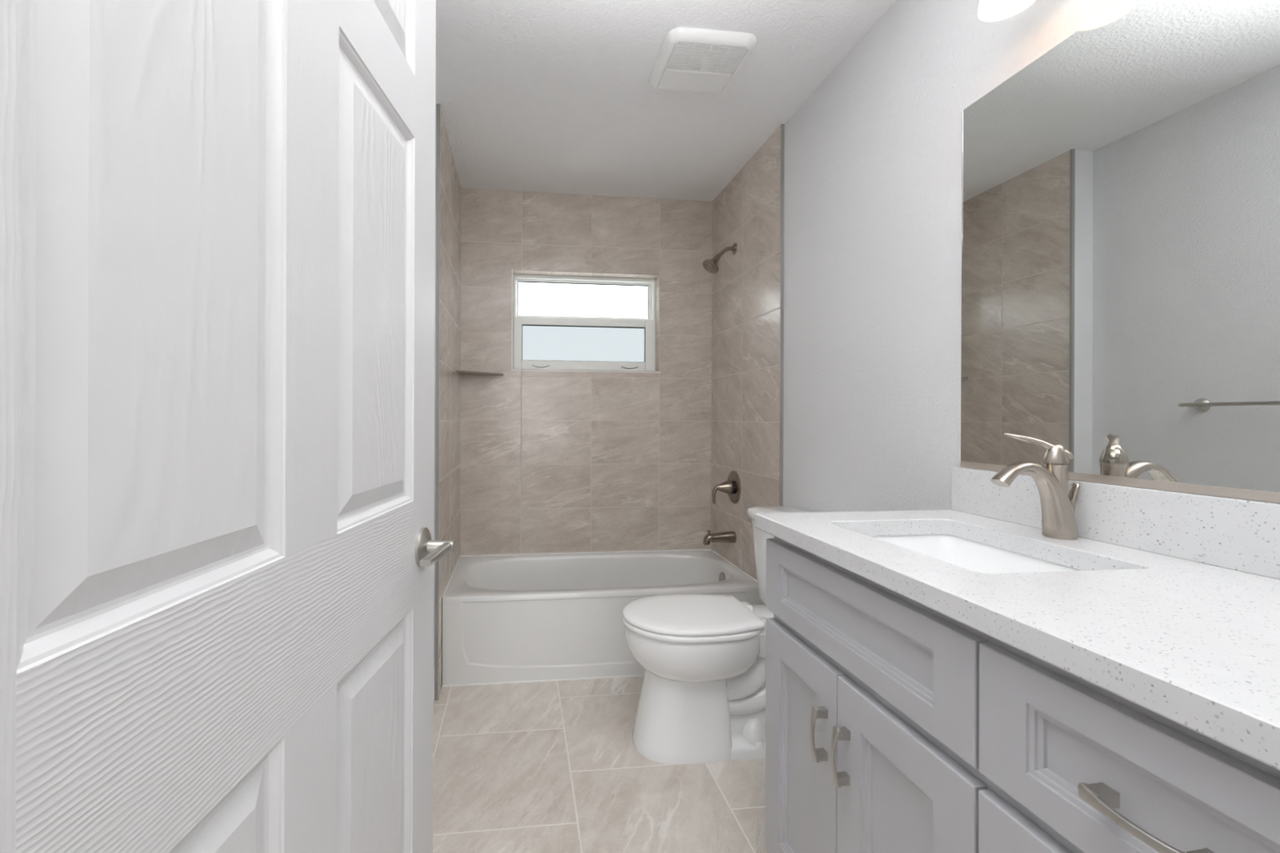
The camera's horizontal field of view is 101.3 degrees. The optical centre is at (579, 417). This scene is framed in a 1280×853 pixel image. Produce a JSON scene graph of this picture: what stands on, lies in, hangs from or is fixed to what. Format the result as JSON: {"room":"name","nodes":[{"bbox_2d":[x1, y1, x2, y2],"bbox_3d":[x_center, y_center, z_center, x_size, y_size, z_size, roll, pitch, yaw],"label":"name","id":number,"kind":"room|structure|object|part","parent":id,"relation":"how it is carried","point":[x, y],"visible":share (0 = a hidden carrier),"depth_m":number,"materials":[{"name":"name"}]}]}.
{"room":"bathroom","nodes":[
{"label":"bathroom","id":0,"kind":"room"},
{"bbox_2d":[433,103,461,700],"bbox_3d":[-0.616,-0.063,1.531,0.223,2.440,2.784,0,0,-7],"label":"wall","id":1,"kind":"structure","parent":0,"point":[447,185],"depth_m":2.33,"materials":[{"name":"tile"}]},
{"bbox_2d":[0,0,455,852],"bbox_3d":[-0.268,0.131,0.550,0.088,2.032,0.762,0,0,3],"label":"door","id":2,"kind":"structure","parent":1,"relation":"in","point":[220,551],"depth_m":0.41,"materials":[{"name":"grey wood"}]},
{"bbox_3d":[-0.234,0.215,0.820,0.046,0.023,0.118,0,0,3],"label":"lever","id":3,"kind":"part","parent":2,"relation":"part of","materials":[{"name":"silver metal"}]},
{"bbox_2d":[433,666,434,700],"bbox_3d":[-0.640,1.089,2.129,0.093,0.135,0.014,0,0,-7],"label":"baseboard","id":4,"kind":"structure","parent":1,"relation":"attached to","point":[433,667],"depth_m":2.13,"materials":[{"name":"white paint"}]},
{"bbox_3d":[-0.582,-0.064,2.139,0.014,2.438,0.011,0,0,-7],"label":"edge trim","id":5,"kind":"part","parent":1,"relation":"part of","materials":[{"name":"grey metal"}]},
{"bbox_2d":[459,187,712,555],"bbox_3d":[0.049,-0.061,3.078,1.657,2.440,0.160,0,0,-7],"label":"wall","id":6,"kind":"structure","parent":0,"point":[552,462],"depth_m":3.00,"materials":[{"name":"tile"}]},
{"bbox_2d":[455,369,503,375],"bbox_3d":[-0.534,-0.244,2.823,0.239,0.009,0.213,0,0,-7],"label":"corner shelf","id":7,"kind":"object","parent":6,"relation":"attached to","point":[460,371],"visible":1,"depth_m":2.83,"materials":[{"name":"stone"}]},
{"bbox_2d":[511,269,660,373],"bbox_3d":[0.036,-0.551,3.070,0.861,0.573,0.150,0,0,-7],"label":"window","id":8,"kind":"structure","parent":6,"relation":"in","point":[561,322],"depth_m":3.09,"materials":[{"name":"white glass"}]},
{"bbox_3d":[0.026,-0.700,3.119,0.783,0.202,0.004,0,0,-7],"label":"pane","id":9,"kind":"part","parent":8,"relation":"part of","materials":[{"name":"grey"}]},
{"bbox_3d":[0.028,-0.437,3.086,0.732,0.208,0.004,0,0,-7],"label":"pane","id":10,"kind":"part","parent":8,"relation":"part of","materials":[{"name":"grey"}]},
{"bbox_3d":[0.031,-0.691,3.121,0.812,0.240,0.026,0,0,-7],"label":"sash","id":11,"kind":"part","parent":8,"relation":"part of","materials":[{"name":"white glass"}]},
{"bbox_3d":[0.031,-0.429,3.086,0.833,0.308,0.036,0,0,-7],"label":"sash","id":12,"kind":"part","parent":8,"relation":"part of","materials":[{"name":"white plastic"}]},
{"bbox_2d":[432,675,767,852],"bbox_3d":[0.446,1.201,-0.415,3.600,0.080,7.072,0,0,-7],"label":"floor","id":13,"kind":"structure","parent":0,"point":[550,766],"depth_m":1.66,"materials":[{"name":"tile"}]},
{"bbox_2d":[441,549,764,687],"bbox_3d":[0.093,0.966,2.662,1.456,0.387,0.677,0,0,-7],"label":"bathtub","id":14,"kind":"object","parent":13,"relation":"on","point":[529,617],"visible":0.78,"depth_m":2.33,"materials":[{"name":"white ceramic"}]},
{"bbox_2d":[622,506,810,764],"bbox_3d":[0.530,0.761,1.894,0.760,0.800,0.456,0,0,-7],"label":"toilet","id":15,"kind":"object","parent":13,"relation":"on","point":[702,700],"visible":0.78,"depth_m":1.77,"materials":[{"name":"white ceramic"}]},
{"bbox_3d":[0.392,0.724,1.878,0.481,0.020,0.374,0,0,-7],"label":"seat","id":16,"kind":"part","parent":15,"relation":"part of","materials":[{"name":"white plastic"}]},
{"bbox_3d":[0.405,0.816,1.879,0.493,0.164,0.362,0,0,-7],"label":"bowl","id":17,"kind":"part","parent":15,"relation":"part of","materials":[{"name":"white ceramic"}]},
{"bbox_3d":[0.388,0.702,1.877,0.469,0.022,0.369,0,0,-7],"label":"lid","id":18,"kind":"part","parent":15,"relation":"part of","materials":[{"name":"white plastic"}]},
{"bbox_3d":[0.801,0.569,1.925,0.203,0.328,0.428,0,0,-7],"label":"tank","id":19,"kind":"part","parent":15,"relation":"part of","materials":[{"name":"white ceramic"}]},
{"bbox_3d":[0.796,0.383,1.924,0.227,0.042,0.456,0,0,-7],"label":"tank lid","id":20,"kind":"part","parent":15,"relation":"part of","materials":[{"name":"white ceramic"}]},
{"bbox_2d":[764,535,1279,852],"bbox_3d":[0.767,0.718,0.811,0.564,0.885,1.026,0,0,-7],"label":"vanity cabinet","id":21,"kind":"object","parent":13,"relation":"on","point":[895,723],"visible":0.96,"depth_m":0.73,"materials":[{"name":"grey paint"}]},
{"bbox_3d":[0.486,0.780,1.149,0.020,0.570,0.290,0,0,-7],"label":"door","id":22,"kind":"part","parent":21,"relation":"part of","materials":[{"name":"grey paint"}]},
{"bbox_3d":[0.474,0.628,1.036,0.032,0.108,0.016,0,0,-7],"label":"door handle","id":23,"kind":"part","parent":21,"relation":"part of","materials":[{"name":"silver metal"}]},
{"bbox_3d":[0.482,0.628,0.967,0.032,0.108,0.016,0,0,-7],"label":"door handle","id":24,"kind":"part","parent":21,"relation":"part of","materials":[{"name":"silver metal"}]},
{"bbox_3d":[0.505,0.385,0.997,0.020,0.172,0.596,0,0,-7],"label":"false drawer","id":25,"kind":"part","parent":21,"relation":"part of","materials":[{"name":"grey paint"}]},
{"bbox_3d":[0.521,0.781,0.852,0.020,0.570,0.304,0,0,-7],"label":"door","id":26,"kind":"part","parent":21,"relation":"part of","materials":[{"name":"grey paint"}]},
{"bbox_2d":[755,466,1279,769],"bbox_3d":[0.774,0.201,0.818,0.555,0.147,1.038,0,0,-7],"label":"countertop","id":27,"kind":"structure","parent":21,"relation":"on","point":[1172,610],"depth_m":0.75,"materials":[{"name":"stone"}]},
{"bbox_2d":[868,533,1082,573],"bbox_3d":[0.743,0.346,1.017,0.346,0.142,0.446,0,0,-7],"label":"sink","id":28,"kind":"object","parent":27,"relation":"in","point":[971,555],"visible":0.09,"depth_m":1.17,"materials":[{"name":"white ceramic"}]},
{"bbox_2d":[990,433,1079,540],"bbox_3d":[0.912,0.136,1.055,0.183,0.208,0.078,0,0,-7],"label":"faucet","id":29,"kind":"object","parent":27,"relation":"on","point":[1051,478],"visible":1,"depth_m":1.03,"materials":[{"name":"silver metal"}]},
{"bbox_3d":[0.931,0.062,1.056,0.107,0.059,0.043,0,0,21],"label":"handle","id":30,"kind":"part","parent":29,"relation":"part of","materials":[{"name":"silver metal"}]},
{"bbox_3d":[0.993,0.184,1.051,0.021,0.106,0.017,0,0,-7],"label":"lift rod","id":31,"kind":"part","parent":29,"relation":"part of","materials":[{"name":"silver metal"}]},
{"bbox_3d":[0.562,0.632,0.498,0.020,0.274,0.396,0,0,-7],"label":"drawer","id":32,"kind":"part","parent":21,"relation":"part of","materials":[{"name":"grey paint"}]},
{"bbox_3d":[0.563,0.385,0.498,0.020,0.172,0.396,0,0,-7],"label":"drawer","id":33,"kind":"part","parent":21,"relation":"part of","materials":[{"name":"grey paint"}]},
{"bbox_3d":[0.537,0.389,0.495,0.032,0.016,0.108,0,0,-7],"label":"drawer handle","id":34,"kind":"part","parent":21,"relation":"part of","materials":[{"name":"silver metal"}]},
{"bbox_2d":[435,0,896,201],"bbox_3d":[0.447,-1.329,-0.341,3.600,0.100,7.222,0,0,-7],"label":"ceiling","id":35,"kind":"structure","parent":0,"point":[557,96],"depth_m":2.04,"materials":[{"name":"paint"}]},
{"bbox_2d":[648,26,756,95],"bbox_3d":[0.433,-1.264,1.877,0.316,0.029,0.316,0,0,-7],"label":"exhaust fan","id":36,"kind":"object","parent":35,"relation":"attached to","point":[693,60],"visible":1,"depth_m":1.83,"materials":[{"name":"white plastic"}]},
{"bbox_3d":[0.424,-1.256,1.950,0.250,0.008,0.103,0,0,-7],"label":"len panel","id":37,"kind":"part","parent":36,"relation":"part of","materials":[{"name":"white plastic"}]},
{"bbox_2d":[665,41,747,74],"bbox_3d":[0.439,-1.256,1.821,0.250,0.008,0.137,0,0,-7],"label":"grille","id":38,"kind":"object","parent":36,"relation":"attached to","point":[681,57],"depth_m":1.81,"materials":[{"name":"white plastic"}]},
{"bbox_2d":[711,0,1274,604],"bbox_3d":[0.995,-0.057,1.718,0.114,2.440,2.784,0,0,-7],"label":"wall","id":39,"kind":"structure","parent":0,"point":[837,307],"depth_m":1.76,"materials":[{"name":"paint"}]},
{"bbox_2d":[702,529,736,545],"bbox_3d":[0.734,0.628,2.748,0.167,0.074,0.062,0,0,-7],"label":"tub spout","id":40,"kind":"object","parent":39,"relation":"attached to","point":[725,536],"visible":1,"depth_m":2.73,"materials":[{"name":"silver metal"}]},
{"bbox_2d":[702,243,737,273],"bbox_3d":[0.736,-0.841,2.741,0.175,0.163,0.092,0,0,-7],"label":"shower","id":41,"kind":"object","parent":39,"relation":"attached to","point":[711,266],"visible":1,"depth_m":2.73,"materials":[{"name":"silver metal"}]},
{"bbox_3d":[0.769,-0.870,2.751,0.100,0.068,0.021,0,0,-7],"label":"shower arm","id":42,"kind":"part","parent":41,"relation":"part of","materials":[{"name":"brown metal"}]},
{"bbox_2d":[711,471,741,503],"bbox_3d":[0.759,0.367,2.751,0.118,0.172,0.172,0,0,-7],"label":"shower valve","id":43,"kind":"object","parent":39,"relation":"attached to","point":[732,486],"visible":1,"depth_m":2.73,"materials":[{"name":"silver metal"}]},
{"bbox_3d":[0.747,0.392,2.749,0.094,0.122,0.072,0,0,-7],"label":"lever","id":44,"kind":"part","parent":43,"relation":"part of","materials":[{"name":"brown metal"}]},
{"bbox_3d":[0.880,-0.059,2.272,0.014,2.438,0.006,0,0,-7],"label":"edge trim","id":45,"kind":"part","parent":39,"relation":"part of","materials":[{"name":"grey metal"}]},
{"bbox_2d":[977,0,1035,22],"bbox_3d":[0.970,-0.973,0.832,0.170,0.199,0.653,0,0,-7],"label":"vanity light","id":46,"kind":"object","parent":39,"relation":"attached to","point":[989,11],"visible":1,"depth_m":1.14,"materials":[{"name":"white glass"}]},
{"bbox_2d":[951,466,1279,579],"bbox_3d":[1.040,0.184,0.848,0.020,0.112,1.038,0,0,-7],"label":"backsplash","id":47,"kind":"structure","parent":39,"relation":"attached to","point":[1242,535],"depth_m":0.92,"materials":[{"name":"stone"}]},
{"bbox_2d":[960,0,1279,502],"bbox_3d":[1.048,-0.333,0.842,0.009,0.922,1.023,0,0,-7],"label":"mirror","id":48,"kind":"object","parent":39,"relation":"attached to","point":[1121,188],"visible":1,"depth_m":0.97,"materials":[{"name":"clear glass"}]}
]}

